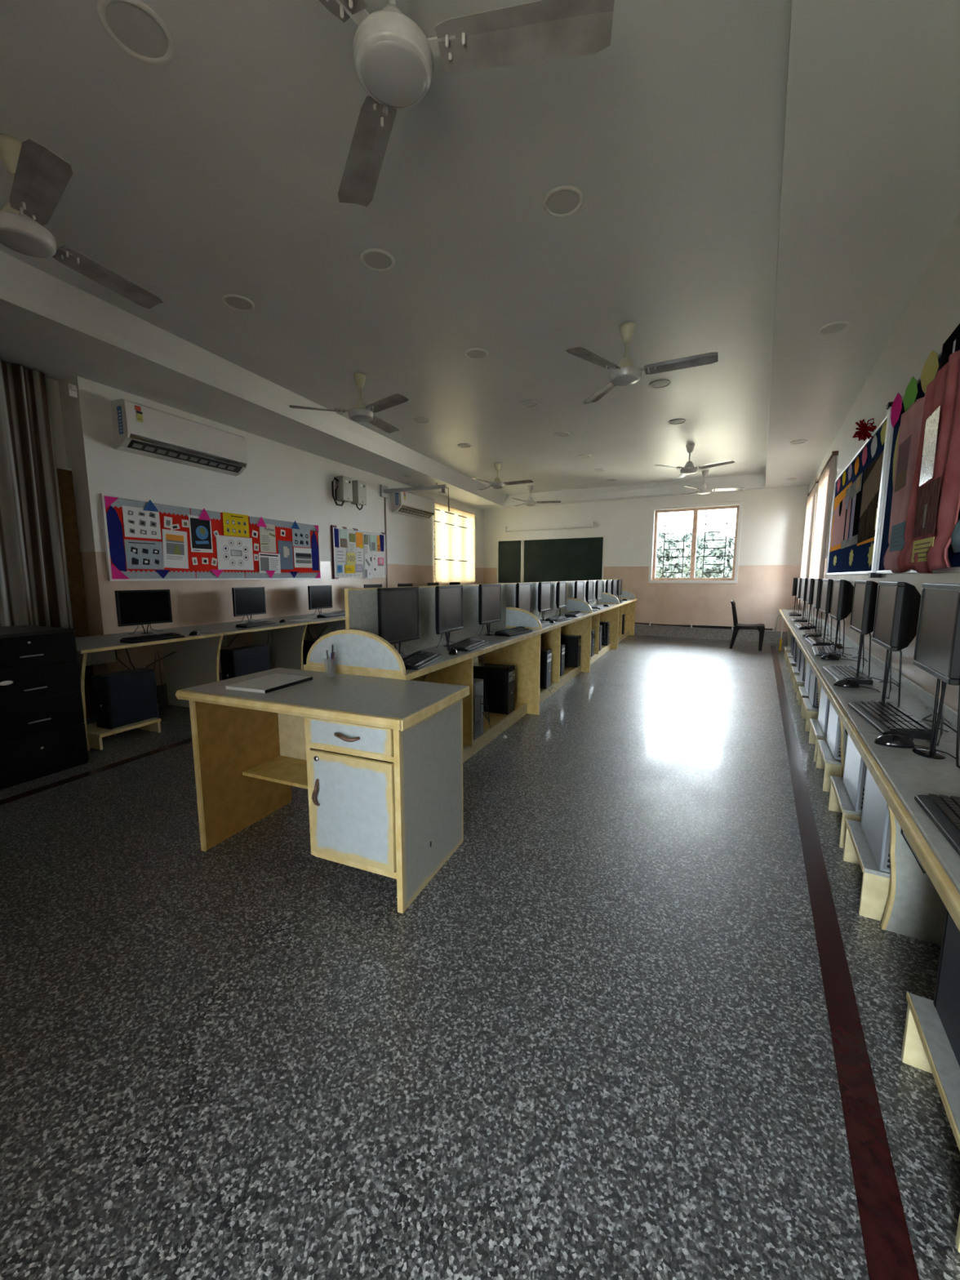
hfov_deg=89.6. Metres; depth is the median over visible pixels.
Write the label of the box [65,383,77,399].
curtain bracket
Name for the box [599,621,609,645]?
computer tower
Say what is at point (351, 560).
leaflet
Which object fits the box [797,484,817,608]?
curtain
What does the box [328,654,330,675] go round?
pen
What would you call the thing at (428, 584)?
monitor
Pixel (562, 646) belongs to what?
computer tower
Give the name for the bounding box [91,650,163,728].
computer tower
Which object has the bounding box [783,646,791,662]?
stand
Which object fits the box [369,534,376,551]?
leaflet
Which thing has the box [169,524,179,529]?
card
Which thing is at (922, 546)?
card
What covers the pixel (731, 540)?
tree
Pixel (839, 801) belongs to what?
stand
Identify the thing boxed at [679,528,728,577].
tree
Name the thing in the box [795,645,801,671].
computer tower
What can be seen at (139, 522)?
poster
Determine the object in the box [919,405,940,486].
panel
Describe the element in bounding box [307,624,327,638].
cable
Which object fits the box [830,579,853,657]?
monitor
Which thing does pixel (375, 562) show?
leaflet
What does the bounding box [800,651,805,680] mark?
computer tower
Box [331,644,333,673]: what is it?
pen
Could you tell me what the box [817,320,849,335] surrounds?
recessed light
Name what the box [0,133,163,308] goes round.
ceiling fan
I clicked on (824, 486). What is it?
curtain
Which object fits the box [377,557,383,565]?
leaflet
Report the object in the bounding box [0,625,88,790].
filing cabinet
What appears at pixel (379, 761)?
desk
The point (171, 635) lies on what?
keyboard
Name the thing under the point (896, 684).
cable
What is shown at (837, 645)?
mouse
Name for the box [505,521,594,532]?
tube light
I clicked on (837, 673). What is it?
keyboard
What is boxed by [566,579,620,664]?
computer desk
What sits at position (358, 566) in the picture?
leaflet
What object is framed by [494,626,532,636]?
keyboard
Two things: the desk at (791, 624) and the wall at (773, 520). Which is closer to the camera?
the desk at (791, 624)
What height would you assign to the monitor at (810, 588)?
0.547 m
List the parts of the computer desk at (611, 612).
panel, panel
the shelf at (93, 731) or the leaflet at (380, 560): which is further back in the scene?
the leaflet at (380, 560)
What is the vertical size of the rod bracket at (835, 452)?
0.050 m
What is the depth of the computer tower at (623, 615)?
10.17 m
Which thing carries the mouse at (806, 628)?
on the desk at (791, 624)
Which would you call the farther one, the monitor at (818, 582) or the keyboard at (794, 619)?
the keyboard at (794, 619)
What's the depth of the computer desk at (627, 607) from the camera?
10.77 m
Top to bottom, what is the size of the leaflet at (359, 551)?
0.245 m
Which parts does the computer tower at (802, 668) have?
panel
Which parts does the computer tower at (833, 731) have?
panel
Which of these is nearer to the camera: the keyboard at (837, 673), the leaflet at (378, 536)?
the keyboard at (837, 673)
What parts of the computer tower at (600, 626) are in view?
panel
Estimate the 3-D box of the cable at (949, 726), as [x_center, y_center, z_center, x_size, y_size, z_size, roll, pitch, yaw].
[1.810,0.303,1.934,0.076,0.032,0.382,4,9,30]
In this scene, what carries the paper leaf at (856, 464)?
attached to the notice board at (860, 565)
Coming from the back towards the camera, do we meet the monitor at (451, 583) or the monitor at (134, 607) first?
the monitor at (451, 583)
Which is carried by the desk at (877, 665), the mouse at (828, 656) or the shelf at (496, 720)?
the mouse at (828, 656)
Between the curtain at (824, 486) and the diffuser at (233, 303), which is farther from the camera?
the curtain at (824, 486)
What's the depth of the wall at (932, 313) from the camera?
2.84 m
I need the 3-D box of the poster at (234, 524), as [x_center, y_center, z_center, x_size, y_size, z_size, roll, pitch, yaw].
[-2.852,-1.345,5.657,0.003,0.260,0.350,3,8,22]
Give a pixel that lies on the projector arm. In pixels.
(384, 491)
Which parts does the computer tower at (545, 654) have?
panel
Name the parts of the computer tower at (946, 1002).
panel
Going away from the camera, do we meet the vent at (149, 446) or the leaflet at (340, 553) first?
the vent at (149, 446)
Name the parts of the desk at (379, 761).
panel, panel, handle, handle, drawer, cupboard door, panel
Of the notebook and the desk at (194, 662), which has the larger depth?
the desk at (194, 662)
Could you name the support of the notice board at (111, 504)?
attached to the wall at (281, 481)
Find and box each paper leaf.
[837,477,839,493]
[842,470,845,486]
[848,462,852,480]
[854,456,858,475]
[862,444,866,466]
[871,434,877,457]
[880,419,886,444]
[890,392,902,427]
[892,427,899,484]
[902,376,917,411]
[920,350,938,393]
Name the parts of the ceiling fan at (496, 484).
blade, motor, blade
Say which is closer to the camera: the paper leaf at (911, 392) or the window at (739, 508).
the paper leaf at (911, 392)
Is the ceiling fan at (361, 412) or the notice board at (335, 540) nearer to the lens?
the ceiling fan at (361, 412)
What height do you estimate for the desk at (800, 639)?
0.800 m
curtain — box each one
[0,360,73,628]
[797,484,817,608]
[806,455,835,618]
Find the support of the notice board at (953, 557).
attached to the wall at (932, 313)
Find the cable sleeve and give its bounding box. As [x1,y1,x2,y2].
[778,638,782,650]
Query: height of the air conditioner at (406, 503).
0.390 m
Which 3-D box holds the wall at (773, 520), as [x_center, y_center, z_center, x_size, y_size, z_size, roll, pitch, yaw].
[3.105,-1.857,11.187,7.900,3.400,0.250,4,9,30]
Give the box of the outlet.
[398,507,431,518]
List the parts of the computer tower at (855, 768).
panel, panel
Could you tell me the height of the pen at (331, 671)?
0.125 m
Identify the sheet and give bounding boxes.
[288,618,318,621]
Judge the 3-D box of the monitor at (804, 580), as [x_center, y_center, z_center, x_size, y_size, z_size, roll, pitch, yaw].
[4.193,-0.521,6.227,0.113,0.547,0.375,4,8,28]
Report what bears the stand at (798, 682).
on the floor
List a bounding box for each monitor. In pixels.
[114,589,172,634]
[231,586,266,622]
[307,585,332,615]
[364,583,382,587]
[377,586,419,657]
[397,582,412,586]
[427,582,439,586]
[435,585,462,648]
[449,582,460,585]
[478,583,501,635]
[515,582,531,612]
[537,582,551,620]
[555,581,566,615]
[573,580,584,600]
[585,580,593,604]
[594,580,602,605]
[604,579,611,594]
[610,579,617,595]
[616,579,622,599]
[791,577,798,612]
[795,577,802,616]
[800,577,808,617]
[805,577,814,624]
[812,578,822,631]
[819,578,833,639]
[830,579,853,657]
[849,580,878,683]
[870,581,920,706]
[911,582,959,768]
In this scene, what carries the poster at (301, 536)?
attached to the notice board at (111, 504)
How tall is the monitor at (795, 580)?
0.547 m
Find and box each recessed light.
[97,0,175,65]
[222,293,254,311]
[360,248,395,271]
[401,474,412,477]
[413,417,429,423]
[457,444,471,448]
[464,347,488,359]
[520,400,537,407]
[542,185,583,217]
[554,431,569,436]
[577,454,591,457]
[593,468,605,471]
[605,478,616,481]
[648,379,671,388]
[667,418,685,424]
[786,478,797,480]
[790,439,807,444]
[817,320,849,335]
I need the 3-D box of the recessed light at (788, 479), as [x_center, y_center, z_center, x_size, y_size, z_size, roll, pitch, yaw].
[5.508,-2.837,8.533,0.180,0.012,0.180,4,9,30]
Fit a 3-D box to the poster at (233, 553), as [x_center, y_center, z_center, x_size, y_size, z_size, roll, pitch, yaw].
[-2.867,-1.017,5.671,0.002,0.385,0.495,3,8,22]
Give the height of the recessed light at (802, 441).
0.012 m
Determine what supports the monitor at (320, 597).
on the desk at (287, 642)
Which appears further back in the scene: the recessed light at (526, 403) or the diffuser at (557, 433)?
the diffuser at (557, 433)
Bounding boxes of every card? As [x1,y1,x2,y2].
[164,515,172,528]
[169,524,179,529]
[182,519,189,527]
[191,557,197,564]
[201,557,208,564]
[211,557,217,565]
[213,530,218,536]
[252,529,257,537]
[253,543,258,551]
[253,554,258,560]
[280,529,285,536]
[888,520,906,551]
[911,536,934,562]
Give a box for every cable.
[114,648,175,669]
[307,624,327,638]
[773,613,783,638]
[879,675,898,686]
[921,706,956,733]
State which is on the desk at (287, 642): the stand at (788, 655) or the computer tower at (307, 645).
the computer tower at (307, 645)
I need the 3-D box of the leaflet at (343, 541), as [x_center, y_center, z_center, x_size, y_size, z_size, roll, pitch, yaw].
[-2.103,-1.495,7.454,0.003,0.133,0.157,3,8,22]
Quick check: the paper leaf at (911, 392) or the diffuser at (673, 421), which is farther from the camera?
the diffuser at (673, 421)
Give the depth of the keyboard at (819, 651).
3.55 m
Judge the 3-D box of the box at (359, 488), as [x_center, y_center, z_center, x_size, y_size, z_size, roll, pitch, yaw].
[-1.920,-2.278,7.650,0.153,0.442,0.220,3,8,22]
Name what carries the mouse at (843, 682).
on the desk at (914, 908)
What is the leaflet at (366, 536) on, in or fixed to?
attached to the notice board at (335, 540)
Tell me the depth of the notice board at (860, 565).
4.17 m
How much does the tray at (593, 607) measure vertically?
0.027 m
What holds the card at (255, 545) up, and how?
attached to the notice board at (111, 504)
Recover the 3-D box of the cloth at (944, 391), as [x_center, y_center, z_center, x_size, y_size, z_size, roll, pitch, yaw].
[2.019,-0.754,2.151,0.062,0.907,0.724,4,9,30]
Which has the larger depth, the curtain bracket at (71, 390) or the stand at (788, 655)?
the stand at (788, 655)
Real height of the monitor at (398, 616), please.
0.430 m
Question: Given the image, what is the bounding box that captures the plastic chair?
[729,600,764,650]
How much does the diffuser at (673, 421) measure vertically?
0.004 m
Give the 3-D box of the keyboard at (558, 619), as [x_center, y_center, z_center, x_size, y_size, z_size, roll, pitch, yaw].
[0.859,-0.241,5.488,0.227,0.035,0.440,4,9,29]
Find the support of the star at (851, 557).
attached to the notice board at (860, 565)
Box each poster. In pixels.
[122,505,161,539]
[124,539,164,568]
[161,528,188,568]
[188,515,213,552]
[215,534,253,569]
[222,511,248,537]
[258,552,280,573]
[259,523,275,552]
[277,540,293,569]
[291,525,311,547]
[293,546,312,568]
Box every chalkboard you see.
[497,538,522,583]
[522,535,604,582]
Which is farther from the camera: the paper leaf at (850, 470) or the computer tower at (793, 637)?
the computer tower at (793, 637)
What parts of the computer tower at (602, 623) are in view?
panel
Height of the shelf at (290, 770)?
0.018 m
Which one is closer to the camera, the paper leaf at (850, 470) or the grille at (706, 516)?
the paper leaf at (850, 470)
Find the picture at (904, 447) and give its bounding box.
[893,434,911,492]
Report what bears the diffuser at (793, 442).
attached to the recessed light at (802, 441)
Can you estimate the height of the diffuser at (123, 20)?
0.004 m
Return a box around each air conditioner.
[110,398,247,475]
[391,491,435,519]
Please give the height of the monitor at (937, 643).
0.547 m
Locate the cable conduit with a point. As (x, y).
(385, 524)
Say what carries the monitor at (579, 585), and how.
on the computer desk at (611, 612)
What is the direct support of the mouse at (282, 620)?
on the desk at (194, 662)
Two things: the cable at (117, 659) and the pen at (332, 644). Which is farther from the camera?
the cable at (117, 659)
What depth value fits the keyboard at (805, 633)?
4.70 m
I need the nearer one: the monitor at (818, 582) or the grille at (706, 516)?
the monitor at (818, 582)
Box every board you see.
[56,466,95,718]
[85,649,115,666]
[99,493,321,581]
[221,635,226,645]
[330,524,386,578]
[826,414,887,574]
[875,346,959,573]
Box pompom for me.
[852,417,876,440]
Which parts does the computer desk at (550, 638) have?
panel, panel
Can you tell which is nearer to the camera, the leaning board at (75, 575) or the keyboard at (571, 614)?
the leaning board at (75, 575)
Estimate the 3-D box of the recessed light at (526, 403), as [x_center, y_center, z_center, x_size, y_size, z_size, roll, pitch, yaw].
[0.556,-2.684,5.493,0.210,0.012,0.210,4,9,30]
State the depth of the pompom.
3.71 m
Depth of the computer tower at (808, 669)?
4.67 m
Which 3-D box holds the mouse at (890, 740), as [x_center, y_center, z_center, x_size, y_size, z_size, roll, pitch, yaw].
[1.448,0.345,1.609,0.074,0.036,0.205,-7,10,-43]
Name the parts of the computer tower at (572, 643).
panel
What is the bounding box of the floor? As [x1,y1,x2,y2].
[0,635,959,1279]
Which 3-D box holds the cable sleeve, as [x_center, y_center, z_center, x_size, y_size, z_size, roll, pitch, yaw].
[5.361,0.085,8.619,0.034,0.220,0.036,4,9,30]
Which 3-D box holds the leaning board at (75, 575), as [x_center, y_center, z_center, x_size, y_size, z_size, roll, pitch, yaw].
[-3.700,-0.383,4.288,0.020,2.260,0.340,3,8,22]
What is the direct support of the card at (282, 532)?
attached to the notice board at (111, 504)
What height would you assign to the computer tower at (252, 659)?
0.623 m
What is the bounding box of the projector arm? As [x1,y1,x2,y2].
[379,483,449,511]
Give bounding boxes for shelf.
[86,717,160,737]
[242,755,307,789]
[462,702,524,746]
[539,666,575,692]
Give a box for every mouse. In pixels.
[188,631,211,635]
[279,619,288,622]
[448,648,460,655]
[799,626,817,630]
[804,634,817,637]
[821,653,856,661]
[831,644,850,648]
[833,679,879,692]
[874,733,955,759]
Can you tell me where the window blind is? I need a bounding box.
[433,502,475,584]
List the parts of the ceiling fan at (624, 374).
blade, blade, motor, blade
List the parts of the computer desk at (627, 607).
panel, panel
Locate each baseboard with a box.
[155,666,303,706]
[634,624,787,644]
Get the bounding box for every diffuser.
[105,1,168,57]
[225,297,251,309]
[364,252,391,269]
[414,418,427,422]
[459,444,470,447]
[466,350,485,358]
[521,401,536,406]
[546,190,579,213]
[555,432,568,435]
[650,381,668,386]
[670,419,684,423]
[791,440,804,443]
[821,323,846,333]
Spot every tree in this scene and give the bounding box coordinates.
[655,530,691,577]
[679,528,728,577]
[694,534,734,577]
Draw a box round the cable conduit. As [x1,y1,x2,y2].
[384,497,387,586]
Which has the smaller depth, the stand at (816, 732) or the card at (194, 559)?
the stand at (816, 732)
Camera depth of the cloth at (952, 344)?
2.12 m
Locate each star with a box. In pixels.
[833,555,836,564]
[848,550,853,565]
[867,542,874,567]
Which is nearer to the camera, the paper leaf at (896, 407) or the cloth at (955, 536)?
the cloth at (955, 536)
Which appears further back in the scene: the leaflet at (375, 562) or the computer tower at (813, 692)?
the leaflet at (375, 562)
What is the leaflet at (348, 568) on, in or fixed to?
attached to the notice board at (335, 540)
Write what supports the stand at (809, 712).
on the floor
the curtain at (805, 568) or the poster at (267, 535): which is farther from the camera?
the curtain at (805, 568)
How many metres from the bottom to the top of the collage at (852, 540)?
0.075 m
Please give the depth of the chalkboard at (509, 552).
12.36 m
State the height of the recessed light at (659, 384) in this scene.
0.012 m
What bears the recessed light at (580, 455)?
in the ceiling
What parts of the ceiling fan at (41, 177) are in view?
motor, blade, blade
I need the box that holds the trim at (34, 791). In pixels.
[0,737,192,805]
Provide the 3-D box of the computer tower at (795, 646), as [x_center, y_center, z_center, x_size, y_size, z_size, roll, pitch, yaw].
[4.267,-0.001,6.382,0.165,0.566,0.489,4,9,30]
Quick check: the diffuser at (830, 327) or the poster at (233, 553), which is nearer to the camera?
the diffuser at (830, 327)
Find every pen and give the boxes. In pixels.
[326,649,328,674]
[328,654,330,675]
[330,651,334,675]
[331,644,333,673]
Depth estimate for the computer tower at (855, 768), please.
2.37 m
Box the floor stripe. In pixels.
[770,645,919,1279]
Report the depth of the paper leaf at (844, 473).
4.89 m
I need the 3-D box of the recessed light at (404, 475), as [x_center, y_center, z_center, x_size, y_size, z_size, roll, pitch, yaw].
[-1.249,-2.799,8.248,0.180,0.012,0.180,4,9,30]
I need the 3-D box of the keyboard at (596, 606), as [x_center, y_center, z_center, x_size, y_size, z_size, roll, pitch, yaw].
[1.810,-0.514,7.560,0.227,0.035,0.440,3,8,25]
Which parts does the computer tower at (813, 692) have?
panel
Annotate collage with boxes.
[829,481,852,552]
[840,534,857,548]
[844,474,862,509]
[848,472,863,537]
[857,449,884,546]
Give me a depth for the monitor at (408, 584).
8.66 m
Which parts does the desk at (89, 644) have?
shelf leg, shelf leg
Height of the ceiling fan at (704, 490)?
0.423 m
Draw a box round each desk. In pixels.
[75,628,223,751]
[161,619,308,707]
[175,667,469,913]
[252,613,345,670]
[303,582,543,762]
[316,610,346,637]
[506,581,593,703]
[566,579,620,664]
[599,579,636,643]
[779,608,810,647]
[782,613,821,646]
[786,618,834,667]
[791,627,855,706]
[800,642,894,777]
[816,669,959,945]
[851,731,959,931]
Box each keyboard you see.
[120,632,184,643]
[235,620,277,627]
[316,612,345,617]
[401,650,442,670]
[447,638,488,651]
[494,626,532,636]
[540,621,551,627]
[545,615,571,622]
[564,611,582,617]
[591,604,605,608]
[787,612,801,616]
[791,617,811,622]
[795,622,821,628]
[801,629,830,636]
[804,636,843,646]
[812,645,852,657]
[822,665,883,684]
[848,701,948,740]
[914,793,959,855]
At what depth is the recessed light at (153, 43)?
1.73 m
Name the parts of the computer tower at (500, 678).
panel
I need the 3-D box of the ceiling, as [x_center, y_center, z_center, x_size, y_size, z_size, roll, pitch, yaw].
[-0.255,-2.643,5.382,8.300,0.426,13.600,4,9,30]
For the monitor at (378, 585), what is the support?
on the desk at (340, 624)
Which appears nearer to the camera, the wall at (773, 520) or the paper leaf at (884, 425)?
the paper leaf at (884, 425)
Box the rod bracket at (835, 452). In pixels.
[831,450,838,456]
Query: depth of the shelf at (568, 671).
5.91 m
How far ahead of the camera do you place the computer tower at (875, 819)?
1.92 m
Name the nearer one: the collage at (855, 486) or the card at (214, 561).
the collage at (855, 486)
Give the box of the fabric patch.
[912,475,941,537]
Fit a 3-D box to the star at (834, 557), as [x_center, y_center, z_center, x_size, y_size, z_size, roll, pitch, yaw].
[3.748,-0.838,5.102,0.002,0.113,0.254,4,9,30]
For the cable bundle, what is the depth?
10.20 m
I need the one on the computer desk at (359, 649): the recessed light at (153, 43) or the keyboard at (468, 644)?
the keyboard at (468, 644)
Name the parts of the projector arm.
wall plate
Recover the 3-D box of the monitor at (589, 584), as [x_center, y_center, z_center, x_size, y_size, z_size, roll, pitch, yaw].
[1.718,-0.723,7.631,0.092,0.430,0.385,3,8,24]
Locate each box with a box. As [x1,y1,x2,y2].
[331,475,352,506]
[351,480,366,510]
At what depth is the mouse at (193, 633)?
4.38 m
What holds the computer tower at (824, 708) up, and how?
on the stand at (816, 732)
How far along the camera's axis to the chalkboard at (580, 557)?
11.64 m
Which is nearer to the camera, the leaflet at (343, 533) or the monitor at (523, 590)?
the monitor at (523, 590)
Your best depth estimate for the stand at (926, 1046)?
1.18 m
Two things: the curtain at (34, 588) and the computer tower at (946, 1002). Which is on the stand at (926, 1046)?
the computer tower at (946, 1002)
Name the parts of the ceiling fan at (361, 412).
blade, motor, blade, blade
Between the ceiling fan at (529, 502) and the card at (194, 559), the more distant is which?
the ceiling fan at (529, 502)
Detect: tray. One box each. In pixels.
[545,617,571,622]
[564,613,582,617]
[591,606,605,608]
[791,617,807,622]
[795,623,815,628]
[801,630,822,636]
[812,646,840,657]
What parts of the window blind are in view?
head rail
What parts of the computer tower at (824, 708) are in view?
panel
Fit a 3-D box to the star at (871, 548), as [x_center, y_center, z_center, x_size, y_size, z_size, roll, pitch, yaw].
[2.792,-0.609,3.451,0.002,0.181,0.243,4,9,30]
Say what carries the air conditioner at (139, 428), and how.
attached to the wall at (281, 481)
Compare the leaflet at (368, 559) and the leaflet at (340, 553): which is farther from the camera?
the leaflet at (368, 559)
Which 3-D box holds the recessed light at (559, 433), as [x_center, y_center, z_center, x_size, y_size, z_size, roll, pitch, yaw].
[1.132,-2.840,6.677,0.210,0.012,0.210,4,9,30]
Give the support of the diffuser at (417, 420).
attached to the recessed light at (419, 420)
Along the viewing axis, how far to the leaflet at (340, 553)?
7.41 m
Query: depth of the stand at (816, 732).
3.60 m
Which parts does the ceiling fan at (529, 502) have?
motor, blade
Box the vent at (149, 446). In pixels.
[127,440,242,472]
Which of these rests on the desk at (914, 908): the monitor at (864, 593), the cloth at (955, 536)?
the monitor at (864, 593)
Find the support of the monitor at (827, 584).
on the desk at (800, 639)
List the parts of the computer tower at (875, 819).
panel, panel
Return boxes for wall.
[47,376,484,685]
[484,484,809,631]
[799,209,959,711]
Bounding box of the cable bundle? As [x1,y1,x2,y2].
[634,622,774,630]
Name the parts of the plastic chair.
backrest, leg, seat, leg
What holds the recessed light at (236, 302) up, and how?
in the ceiling
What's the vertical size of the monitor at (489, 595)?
0.430 m
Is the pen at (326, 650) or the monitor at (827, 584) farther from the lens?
the monitor at (827, 584)
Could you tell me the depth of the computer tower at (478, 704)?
3.62 m
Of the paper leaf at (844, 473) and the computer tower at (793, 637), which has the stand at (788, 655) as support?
the computer tower at (793, 637)
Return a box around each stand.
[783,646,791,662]
[786,652,792,670]
[787,657,796,678]
[791,666,799,688]
[793,675,804,700]
[797,686,809,715]
[801,697,818,732]
[808,718,826,761]
[815,738,840,791]
[827,775,862,848]
[842,818,890,921]
[901,991,959,1253]
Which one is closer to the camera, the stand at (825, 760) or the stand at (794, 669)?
the stand at (825, 760)
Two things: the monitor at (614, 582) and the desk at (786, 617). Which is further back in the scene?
the monitor at (614, 582)
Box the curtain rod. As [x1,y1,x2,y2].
[807,454,832,495]
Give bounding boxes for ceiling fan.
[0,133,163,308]
[288,372,408,433]
[319,0,614,206]
[472,462,533,490]
[512,484,560,506]
[565,321,718,403]
[654,444,735,479]
[682,470,743,496]
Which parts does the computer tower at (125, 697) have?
panel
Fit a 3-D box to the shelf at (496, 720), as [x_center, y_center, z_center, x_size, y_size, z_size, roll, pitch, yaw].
[-0.267,0.743,3.760,0.500,0.015,2.278,3,8,25]
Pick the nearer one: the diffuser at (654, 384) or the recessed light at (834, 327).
the recessed light at (834, 327)
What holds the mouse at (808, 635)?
on the desk at (800, 639)
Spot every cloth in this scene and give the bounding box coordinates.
[883,393,925,573]
[897,350,959,573]
[939,323,959,369]
[951,518,959,552]
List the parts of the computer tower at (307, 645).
panel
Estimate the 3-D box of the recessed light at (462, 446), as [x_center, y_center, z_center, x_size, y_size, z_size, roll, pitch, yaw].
[-0.230,-2.918,7.268,0.210,0.012,0.210,4,9,30]
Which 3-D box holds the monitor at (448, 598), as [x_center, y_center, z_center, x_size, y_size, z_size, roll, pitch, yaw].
[-0.227,-0.171,3.443,0.092,0.430,0.385,3,8,23]
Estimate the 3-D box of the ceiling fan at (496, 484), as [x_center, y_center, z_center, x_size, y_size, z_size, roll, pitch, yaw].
[0.157,-2.848,8.309,1.301,0.423,0.902,7,10,43]
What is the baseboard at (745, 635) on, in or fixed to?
attached to the wall at (773, 520)
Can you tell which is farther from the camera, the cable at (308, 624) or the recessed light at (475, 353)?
the cable at (308, 624)
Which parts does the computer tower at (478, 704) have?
panel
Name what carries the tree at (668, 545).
on the ground
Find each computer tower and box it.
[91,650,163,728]
[220,629,274,679]
[302,626,335,666]
[473,662,491,740]
[473,662,515,715]
[539,648,551,688]
[560,634,581,667]
[560,644,564,675]
[591,630,594,657]
[598,617,606,651]
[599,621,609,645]
[622,613,625,634]
[790,634,794,655]
[792,638,797,662]
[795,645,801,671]
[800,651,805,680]
[804,660,811,694]
[808,668,818,707]
[817,657,839,733]
[826,702,847,759]
[843,700,880,812]
[860,734,925,873]
[933,908,959,1066]
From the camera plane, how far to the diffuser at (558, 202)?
2.53 m
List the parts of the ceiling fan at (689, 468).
blade, blade, motor, blade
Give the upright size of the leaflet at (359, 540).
0.256 m
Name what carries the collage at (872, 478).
attached to the notice board at (860, 565)
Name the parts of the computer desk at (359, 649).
panel, panel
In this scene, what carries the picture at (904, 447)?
attached to the cloth at (911, 420)
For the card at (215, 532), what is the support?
attached to the notice board at (111, 504)
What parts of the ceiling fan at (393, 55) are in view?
blade, blade, motor, blade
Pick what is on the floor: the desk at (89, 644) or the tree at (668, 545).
the desk at (89, 644)
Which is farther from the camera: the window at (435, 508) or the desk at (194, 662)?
the window at (435, 508)
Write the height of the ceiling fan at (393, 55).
0.423 m
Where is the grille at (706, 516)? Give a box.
[657,508,735,577]
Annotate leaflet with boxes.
[335,547,346,564]
[337,564,342,573]
[339,528,347,538]
[340,538,346,547]
[345,564,355,573]
[346,552,355,564]
[347,542,355,552]
[349,533,355,542]
[355,532,363,548]
[355,547,364,563]
[355,564,362,572]
[364,534,368,544]
[364,545,368,554]
[364,555,372,568]
[364,568,372,578]
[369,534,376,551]
[372,551,377,573]
[377,535,380,551]
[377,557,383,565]
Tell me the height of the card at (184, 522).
0.076 m
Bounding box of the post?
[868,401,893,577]
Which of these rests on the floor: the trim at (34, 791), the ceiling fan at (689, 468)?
the trim at (34, 791)
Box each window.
[433,508,469,582]
[648,501,742,583]
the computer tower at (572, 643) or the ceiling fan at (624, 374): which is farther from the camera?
the computer tower at (572, 643)
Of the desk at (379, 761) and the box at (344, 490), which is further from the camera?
the box at (344, 490)
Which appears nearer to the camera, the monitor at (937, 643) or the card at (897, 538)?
the monitor at (937, 643)
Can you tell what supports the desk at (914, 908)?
on the floor
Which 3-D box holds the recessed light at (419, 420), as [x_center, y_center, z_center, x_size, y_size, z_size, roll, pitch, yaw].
[-0.740,-2.762,6.083,0.210,0.012,0.210,4,9,30]
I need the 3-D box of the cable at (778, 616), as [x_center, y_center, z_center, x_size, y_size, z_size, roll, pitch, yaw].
[5.347,-0.250,8.688,0.064,0.477,0.245,0,8,3]
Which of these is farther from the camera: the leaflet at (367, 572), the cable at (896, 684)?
the leaflet at (367, 572)
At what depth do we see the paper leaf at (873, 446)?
3.61 m
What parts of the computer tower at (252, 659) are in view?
panel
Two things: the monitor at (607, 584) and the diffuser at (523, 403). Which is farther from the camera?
the monitor at (607, 584)
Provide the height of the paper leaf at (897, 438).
0.360 m
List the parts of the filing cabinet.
handle, handle, drawer, handle, drawer, drawer, drawer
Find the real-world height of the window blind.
1.744 m
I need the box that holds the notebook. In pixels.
[225,673,312,693]
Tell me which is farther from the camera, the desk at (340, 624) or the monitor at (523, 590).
the desk at (340, 624)
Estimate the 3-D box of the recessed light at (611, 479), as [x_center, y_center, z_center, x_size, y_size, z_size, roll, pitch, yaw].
[2.667,-3.256,9.835,0.210,0.012,0.210,4,9,30]
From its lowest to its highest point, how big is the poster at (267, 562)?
0.256 m
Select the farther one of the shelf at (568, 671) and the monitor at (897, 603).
the shelf at (568, 671)
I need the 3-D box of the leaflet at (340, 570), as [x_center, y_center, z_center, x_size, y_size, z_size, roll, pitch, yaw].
[-2.145,-1.088,7.399,0.002,0.115,0.120,3,8,22]
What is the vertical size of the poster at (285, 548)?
0.375 m
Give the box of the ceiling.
[0,0,959,510]
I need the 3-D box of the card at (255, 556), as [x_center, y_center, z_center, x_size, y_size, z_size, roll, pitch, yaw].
[-2.755,-1.017,5.948,0.002,0.079,0.062,3,8,22]
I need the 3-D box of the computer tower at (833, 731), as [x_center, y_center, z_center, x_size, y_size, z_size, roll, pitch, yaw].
[2.322,0.442,3.024,0.165,0.566,0.499,4,9,30]
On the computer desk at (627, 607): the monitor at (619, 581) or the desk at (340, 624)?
the monitor at (619, 581)
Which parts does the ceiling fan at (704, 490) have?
blade, motor, blade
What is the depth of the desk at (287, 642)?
5.82 m
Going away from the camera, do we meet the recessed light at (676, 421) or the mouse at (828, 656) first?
the mouse at (828, 656)

